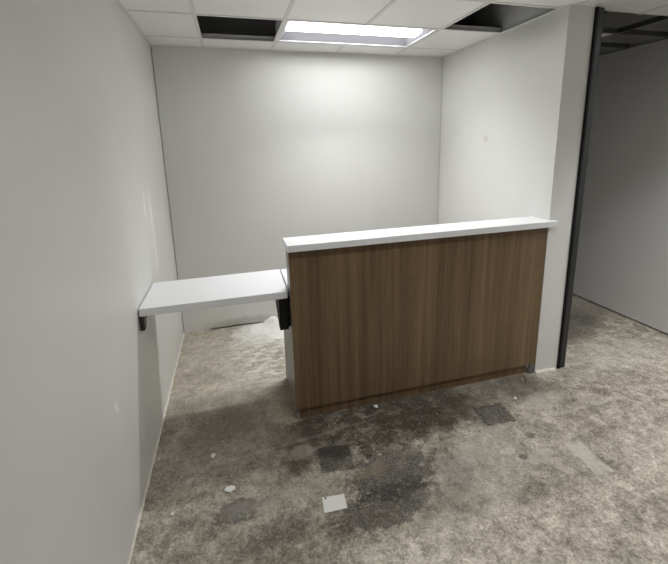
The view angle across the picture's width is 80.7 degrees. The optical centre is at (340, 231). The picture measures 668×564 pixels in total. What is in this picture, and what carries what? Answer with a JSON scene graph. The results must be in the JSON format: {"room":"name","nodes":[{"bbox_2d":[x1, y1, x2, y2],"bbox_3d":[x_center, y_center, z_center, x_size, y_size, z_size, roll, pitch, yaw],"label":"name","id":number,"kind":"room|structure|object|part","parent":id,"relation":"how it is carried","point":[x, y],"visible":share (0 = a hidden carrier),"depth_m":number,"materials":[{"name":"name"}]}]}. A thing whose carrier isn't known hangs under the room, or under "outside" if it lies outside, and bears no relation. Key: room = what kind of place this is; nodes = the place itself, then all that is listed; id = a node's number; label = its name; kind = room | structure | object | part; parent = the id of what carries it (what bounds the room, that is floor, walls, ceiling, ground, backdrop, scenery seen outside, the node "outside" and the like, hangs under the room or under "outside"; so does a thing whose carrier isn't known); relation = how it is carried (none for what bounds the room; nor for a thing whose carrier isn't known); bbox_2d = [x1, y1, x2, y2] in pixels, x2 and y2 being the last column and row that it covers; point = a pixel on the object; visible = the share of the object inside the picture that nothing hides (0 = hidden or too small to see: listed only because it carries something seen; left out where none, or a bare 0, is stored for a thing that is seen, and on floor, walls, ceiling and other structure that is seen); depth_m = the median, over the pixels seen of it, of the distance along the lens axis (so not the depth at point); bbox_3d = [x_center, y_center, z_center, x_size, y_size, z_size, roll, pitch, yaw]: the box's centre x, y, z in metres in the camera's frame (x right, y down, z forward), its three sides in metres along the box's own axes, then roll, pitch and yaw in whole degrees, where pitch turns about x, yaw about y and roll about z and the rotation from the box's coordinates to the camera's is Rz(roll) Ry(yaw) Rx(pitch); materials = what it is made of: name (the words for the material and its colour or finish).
{"room":"office reception area","nodes":[
{"label":"office reception area","id":0,"kind":"room"},
{"bbox_2d":[0,0,183,563],"bbox_3d":[-0.589,0.133,-0.030,0.120,3.050,7.120,-5,13,-15],"label":"wall","id":1,"kind":"structure","parent":0,"point":[86,232],"depth_m":1.32,"materials":[{"name":"white paint"}]},
{"bbox_2d":[127,333,184,563],"bbox_3d":[-0.932,1.283,1.855,0.010,0.007,3.590,-5,13,-15],"label":"trim","id":2,"kind":"structure","parent":1,"relation":"attached to","point":[154,457],"depth_m":2.06,"materials":[{"name":"paint"}]},
{"bbox_2d":[139,269,290,330],"bbox_3d":[-0.732,0.447,2.374,0.793,0.239,0.444,-5,13,-15],"label":"countertop","id":3,"kind":"structure","parent":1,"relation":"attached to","point":[166,297],"depth_m":2.26,"materials":[{"name":"white laminate"}]},
{"bbox_3d":[-0.352,0.433,2.469,0.011,0.178,0.380,-5,13,-15],"label":"mounting plate","id":4,"kind":"part","parent":3,"relation":"part of","materials":[{"name":"black metal"}]},
{"bbox_2d":[151,15,442,332],"bbox_3d":[-0.253,-0.676,3.607,2.514,3.050,0.120,-5,13,-15],"label":"wall","id":5,"kind":"structure","parent":0,"point":[261,149],"depth_m":3.49,"materials":[{"name":"white paint"}]},
{"bbox_2d":[119,0,667,56],"bbox_3d":[1.075,-1.121,1.331,3.956,0.014,9.276,-5,13,-15],"label":"ceiling","id":6,"kind":"structure","parent":0,"point":[409,13],"depth_m":2.41,"materials":[{"name":"tile"}]},
{"bbox_2d":[275,20,436,46],"bbox_3d":[0.099,-1.495,2.868,1.084,0.122,0.534,-5,13,-15],"label":"ceiling light","id":7,"kind":"object","parent":6,"relation":"in","point":[292,31],"visible":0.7,"depth_m":2.95,"materials":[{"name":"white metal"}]},
{"bbox_2d":[286,21,421,37],"bbox_3d":[0.100,-1.470,2.874,0.984,0.034,0.280,-5,13,-15],"label":"diffuser","id":8,"kind":"object","parent":7,"relation":"attached to","point":[292,26],"depth_m":2.83,"materials":[{"name":"white plastic"}]},
{"bbox_2d":[115,0,667,57],"bbox_3d":[1.382,-0.897,0.246,3.978,0.038,7.000,-5,13,-15],"label":"grid","id":9,"kind":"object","parent":6,"relation":"attached to","point":[449,27],"depth_m":2.78,"materials":[{"name":"white paint"}]},
{"bbox_2d":[599,11,667,55],"bbox_3d":[1.536,-1.872,4.651,1.266,0.038,4.390,-5,13,-15],"label":"grid","id":10,"kind":"object","parent":6,"relation":"attached to","point":[629,29],"depth_m":3.00,"materials":[{"name":"metal"}]},
{"bbox_2d":[130,294,667,563],"bbox_3d":[1.033,1.221,2.193,4.280,0.100,10.300,-5,13,-15],"label":"floor","id":11,"kind":"structure","parent":0,"point":[572,469],"depth_m":2.05,"materials":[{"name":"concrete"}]},
{"bbox_2d":[225,485,234,492],"bbox_3d":[-0.542,1.256,1.919,0.049,0.016,0.042,-13,17,-43],"label":"paper scrap","id":12,"kind":"object","parent":11,"relation":"on","point":[230,488],"visible":1,"depth_m":1.91,"materials":[{"name":"white paper"}]},
{"bbox_2d":[250,316,283,338],"bbox_3d":[-0.465,0.836,3.604,0.720,0.110,0.374,-5,13,-15],"label":"plaster dust","id":13,"kind":"object","parent":11,"relation":"on","point":[270,326],"visible":0.4,"depth_m":3.58,"materials":[{"name":"white"}]},
{"bbox_2d":[322,493,347,512],"bbox_3d":[-0.030,1.268,1.833,0.108,0.007,0.086,-4,13,-10],"label":"paper sheet","id":14,"kind":"object","parent":11,"relation":"on","point":[336,502],"visible":1,"depth_m":1.83,"materials":[{"name":"grey paper"}]},
{"bbox_2d":[281,216,558,418],"bbox_3d":[0.506,0.495,2.697,1.773,1.122,0.525,-5,13,-15],"label":"reception desk","id":15,"kind":"object","parent":11,"relation":"on","point":[380,315],"visible":0.96,"depth_m":2.46,"materials":[{"name":"brown wood"}]},
{"bbox_2d":[281,269,287,291],"bbox_3d":[0.469,0.245,2.716,1.725,0.043,0.349,-5,13,-15],"label":"countertop","id":16,"kind":"structure","parent":15,"relation":"on","point":[283,271],"depth_m":2.52,"materials":[{"name":"white laminate"}]},
{"bbox_3d":[-0.336,0.579,2.512,0.020,1.072,0.456,-5,13,-15],"label":"panel","id":17,"kind":"part","parent":15,"relation":"part of","materials":[{"name":"grey laminate"}]},
{"bbox_2d":[282,216,558,252],"bbox_3d":[0.538,0.004,2.428,1.773,0.048,0.200,-5,13,-15],"label":"countertop","id":18,"kind":"structure","parent":15,"relation":"on","point":[370,237],"depth_m":2.35,"materials":[{"name":"white laminate"}]},
{"bbox_2d":[452,20,473,25],"bbox_3d":[-0.134,-1.592,2.882,2.502,0.044,0.044,-5,13,-15],"label":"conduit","id":19,"kind":"object","parent":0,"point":[460,22],"visible":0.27,"depth_m":3.16,"materials":[{"name":"black"}]},
{"bbox_2d":[437,3,594,372],"bbox_3d":[0.861,-0.925,4.628,0.190,3.050,4.453,-5,13,-15],"label":"wall","id":20,"kind":"structure","parent":0,"point":[513,100],"depth_m":2.78,"materials":[{"name":"white paint"}]},
{"bbox_2d":[535,367,555,373],"bbox_3d":[1.484,1.006,2.846,0.166,0.019,0.017,-5,13,-15],"label":"trim","id":21,"kind":"structure","parent":20,"relation":"attached to","point":[553,368],"depth_m":2.84,"materials":[{"name":"paint"}]},
{"bbox_2d":[556,7,604,368],"bbox_3d":[1.576,-0.183,2.679,0.069,2.410,0.122,-5,13,-15],"label":"door frame","id":22,"kind":"structure","parent":20,"relation":"attached to","point":[599,12],"depth_m":2.59,"materials":[{"name":"black metal"}]},
{"bbox_2d":[573,11,667,333],"bbox_3d":[2.974,-0.482,2.380,0.120,3.036,10.000,-5,13,-15],"label":"wall","id":23,"kind":"structure","parent":0,"point":[622,260],"depth_m":3.54,"materials":[{"name":"grey paint"}]}
]}

